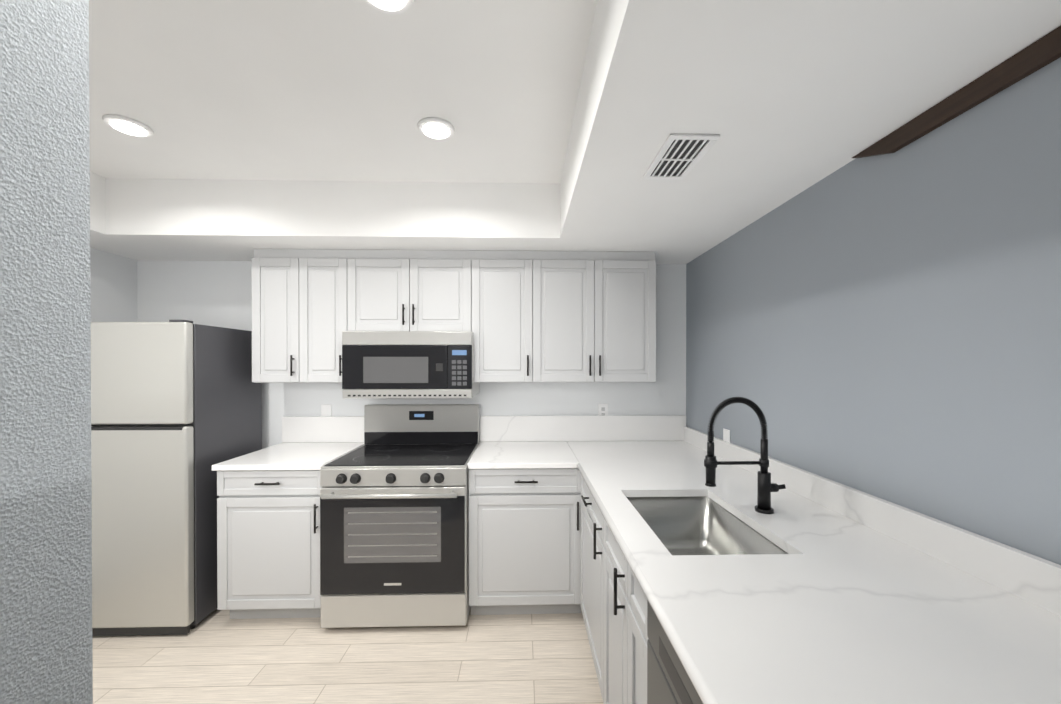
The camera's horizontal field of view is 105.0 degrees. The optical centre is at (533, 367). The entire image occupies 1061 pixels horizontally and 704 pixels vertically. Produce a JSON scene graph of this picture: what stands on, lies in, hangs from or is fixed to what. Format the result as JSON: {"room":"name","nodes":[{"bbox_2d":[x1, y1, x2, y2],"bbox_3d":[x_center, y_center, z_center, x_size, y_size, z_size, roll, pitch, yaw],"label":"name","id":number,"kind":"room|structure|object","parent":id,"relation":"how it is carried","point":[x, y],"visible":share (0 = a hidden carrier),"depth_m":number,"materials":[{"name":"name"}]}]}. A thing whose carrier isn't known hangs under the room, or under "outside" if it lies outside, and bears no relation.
{"room":"kitchen","nodes":[
{"label":"kitchen","id":0,"kind":"room"},
{"bbox_2d":[0,0,92,703],"bbox_3d":[-0.686,0.199,-0.871,0.187,2.430,2.900,0,0,-2],"label":"wall","id":1,"kind":"structure","parent":0,"point":[46,654],"depth_m":0.52,"materials":[{"name":"grey paint"}]},
{"bbox_2d":[90,172,105,233],"bbox_3d":[-2.445,-0.928,-0.082,0.347,0.425,4.584,0,0,-2],"label":"ceiling soffit","id":2,"kind":"object","parent":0,"point":[97,205],"depth_m":2.17,"materials":[{"name":"paint"}]},
{"bbox_2d":[90,248,137,321],"bbox_3d":[-2.686,0.118,0.195,0.120,2.580,5.140,0,0,-2],"label":"wall","id":3,"kind":"structure","parent":0,"point":[113,287],"depth_m":2.60,"materials":[{"name":"paint"}]},
{"bbox_2d":[89,0,596,183],"bbox_3d":[-1.032,-1.081,-0.035,2.520,0.120,4.604,0,0,-2],"label":"ceiling","id":4,"kind":"structure","parent":0,"point":[327,90],"depth_m":1.49,"materials":[{"name":"paint"}]},
{"bbox_2d":[102,114,153,137],"bbox_3d":[-1.719,-1.021,1.726,0.156,0.015,0.156,0,0,-2],"label":"recessed light","id":5,"kind":"object","parent":4,"relation":"in","point":[127,125],"visible":0.92,"depth_m":1.71,"materials":[{"name":"white plastic"}]},
{"bbox_2d":[364,0,413,13],"bbox_3d":[-0.402,-1.018,1.095,0.156,0.015,0.156,0,0,-2],"label":"recessed light","id":6,"kind":"object","parent":4,"relation":"in","point":[393,6],"visible":1,"depth_m":1.14,"materials":[{"name":"white plastic"}]},
{"bbox_2d":[417,117,454,139],"bbox_3d":[-0.419,-1.021,1.745,0.156,0.015,0.156,0,0,-2],"label":"recessed light","id":7,"kind":"object","parent":4,"relation":"in","point":[435,128],"visible":0.98,"depth_m":1.72,"materials":[{"name":"white plastic"}]},
{"bbox_2d":[92,607,603,703],"bbox_3d":[-0.643,1.438,0.257,4.567,0.060,5.540,0,0,-2],"label":"floor","id":8,"kind":"structure","parent":0,"point":[216,656],"depth_m":1.93,"materials":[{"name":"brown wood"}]},
{"bbox_2d":[91,320,261,635],"bbox_3d":[-2.135,0.573,2.396,0.665,1.648,0.614,0,0,-2],"label":"refrigerator","id":9,"kind":"object","parent":8,"relation":"on","point":[176,410],"visible":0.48,"depth_m":2.10,"materials":[{"name":"grey metal"}]},
{"bbox_2d":[217,470,320,618],"bbox_3d":[-1.416,0.969,2.473,0.565,0.854,0.656,0,0,-2],"label":"base cabinet","id":10,"kind":"object","parent":8,"relation":"on","point":[268,521],"depth_m":2.18,"materials":[{"name":"grey wood"}]},
{"bbox_2d":[212,416,363,470],"bbox_3d":[-1.422,0.438,2.475,0.575,0.204,0.644,0,0,-2],"label":"countertop","id":11,"kind":"structure","parent":10,"relation":"on","point":[308,442],"depth_m":2.64,"materials":[{"name":"stone"}]},
{"bbox_2d":[320,404,478,627],"bbox_3d":[-0.748,0.824,2.433,0.766,1.146,0.727,0,0,-2],"label":"range","id":12,"kind":"object","parent":8,"relation":"on","point":[394,520],"visible":1,"depth_m":2.13,"materials":[{"name":"silver metal"}]},
{"bbox_2d":[469,468,592,635],"bbox_3d":[-0.040,0.969,2.488,0.647,0.854,0.699,0,0,-2],"label":"base cabinet","id":13,"kind":"object","parent":8,"relation":"on","point":[543,541],"depth_m":2.21,"materials":[{"name":"grey wood"}]},
{"bbox_2d":[468,416,571,468],"bbox_3d":[-0.077,0.438,2.501,0.574,0.206,0.667,0,0,-2],"label":"countertop","id":14,"kind":"structure","parent":13,"relation":"on","point":[506,442],"depth_m":2.74,"materials":[{"name":"stone"}]},
{"bbox_2d":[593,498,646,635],"bbox_3d":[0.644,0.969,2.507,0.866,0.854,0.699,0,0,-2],"label":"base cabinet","id":15,"kind":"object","parent":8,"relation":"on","point":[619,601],"depth_m":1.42,"materials":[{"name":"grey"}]},
{"bbox_2d":[560,397,1060,703],"bbox_3d":[0.685,0.435,0.960,0.867,0.649,3.787,0,0,-2],"label":"countertop","id":16,"kind":"structure","parent":15,"relation":"on","point":[762,577],"depth_m":0.97,"materials":[{"name":"stone"}]},
{"bbox_2d":[647,600,702,703],"bbox_3d":[0.581,0.981,0.707,0.600,0.849,0.576,0,0,-2],"label":"dishwasher","id":17,"kind":"object","parent":8,"relation":"on","point":[669,681],"visible":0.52,"depth_m":0.87,"materials":[{"name":"grey metal"}]},
{"bbox_2d":[90,178,723,263],"bbox_3d":[-0.604,-0.942,2.538,4.167,0.425,0.556,0,0,-2],"label":"ceiling soffit","id":18,"kind":"structure","parent":0,"point":[190,220],"depth_m":2.26,"materials":[{"name":"paint"}]},
{"bbox_2d":[137,260,685,448],"bbox_3d":[-0.663,0.104,2.880,4.467,2.580,0.120,0,0,-2],"label":"wall","id":19,"kind":"structure","parent":0,"point":[214,293],"depth_m":2.81,"materials":[{"name":"paint"}]},
{"bbox_2d":[251,249,306,382],"bbox_3d":[-1.548,-0.319,2.629,0.335,0.818,0.328,0,0,-2],"label":"upper cabinet","id":20,"kind":"object","parent":19,"relation":"attached to","point":[278,276],"depth_m":2.47,"materials":[{"name":"grey wood"}]},
{"bbox_2d":[321,404,331,415],"bbox_3d":[-1.428,0.309,2.797,0.070,0.114,0.006,0,0,-2],"label":"electrical outlet","id":21,"kind":"object","parent":19,"relation":"attached to","point":[326,410],"visible":0.62,"depth_m":2.79,"materials":[{"name":"white plastic"}]},
{"bbox_2d":[307,249,358,382],"bbox_3d":[-1.287,-0.319,2.635,0.393,0.818,0.328,0,0,-2],"label":"upper cabinet","id":22,"kind":"object","parent":19,"relation":"attached to","point":[332,274],"depth_m":2.48,"materials":[{"name":"grey wood"}]},
{"bbox_2d":[359,250,474,332],"bbox_3d":[-0.766,-0.474,2.648,0.751,0.508,0.328,0,0,-2],"label":"upper cabinet","id":23,"kind":"object","parent":19,"relation":"attached to","point":[400,290],"depth_m":2.49,"materials":[{"name":"grey wood"}]},
{"bbox_2d":[342,331,478,397],"bbox_3d":[-0.752,-0.019,2.602,0.758,0.395,0.424,0,0,-2],"label":"over-the-range microwave","id":24,"kind":"object","parent":23,"relation":"attached to","point":[407,364],"visible":0.98,"depth_m":2.39,"materials":[{"name":"silver metal"}]},
{"bbox_2d":[474,251,542,381],"bbox_3d":[-0.202,-0.319,2.664,0.480,0.818,0.328,0,0,-2],"label":"upper cabinet","id":25,"kind":"object","parent":19,"relation":"attached to","point":[508,335],"depth_m":2.50,"materials":[{"name":"grey wood"}]},
{"bbox_2d":[543,251,655,381],"bbox_3d":[0.346,-0.319,2.679,0.820,0.818,0.328,0,0,-2],"label":"upper cabinet","id":26,"kind":"object","parent":19,"relation":"attached to","point":[556,316],"depth_m":2.52,"materials":[{"name":"grey wood"}]},
{"bbox_2d":[598,404,607,414],"bbox_3d":[0.484,0.308,2.848,0.070,0.114,0.007,0,0,-2],"label":"electrical outlet","id":27,"kind":"object","parent":19,"relation":"attached to","point":[602,409],"visible":0.81,"depth_m":2.85,"materials":[{"name":"white plastic"}]},
{"bbox_2d":[560,0,1060,239],"bbox_3d":[0.877,-0.928,0.007,1.340,0.425,4.584,0,0,-2],"label":"ceiling","id":28,"kind":"structure","parent":0,"point":[786,100],"depth_m":1.07,"materials":[{"name":"paint"}]},
{"bbox_2d":[642,134,719,179],"bbox_3d":[0.494,-0.719,1.401,0.157,0.007,0.294,0,0,-2],"label":"ceiling vent","id":29,"kind":"object","parent":28,"relation":"in","point":[678,156],"visible":1,"depth_m":1.38,"materials":[{"name":"white plastic"}]},
{"bbox_2d":[852,26,1060,157],"bbox_3d":[1.147,-0.684,-0.414,0.018,0.056,3.627,0,0,-2],"label":"wood beam","id":30,"kind":"structure","parent":28,"relation":"attached to","point":[1043,51],"depth_m":1.01,"materials":[{"name":"brown wood"}]},
{"bbox_2d":[686,57,1060,564],"bbox_3d":[1.210,0.118,0.299,0.140,2.580,5.380,0,0,-2],"label":"wall","id":31,"kind":"structure","parent":0,"point":[886,327],"depth_m":1.18,"materials":[{"name":"paint"}]},
{"bbox_2d":[723,428,729,441],"bbox_3d":[1.083,0.385,2.287,0.006,0.080,0.070,0,0,-2],"label":"electrical outlet","id":32,"kind":"object","parent":31,"relation":"attached to","point":[726,434],"visible":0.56,"depth_m":2.28,"materials":[{"name":"white plastic"}]}
]}

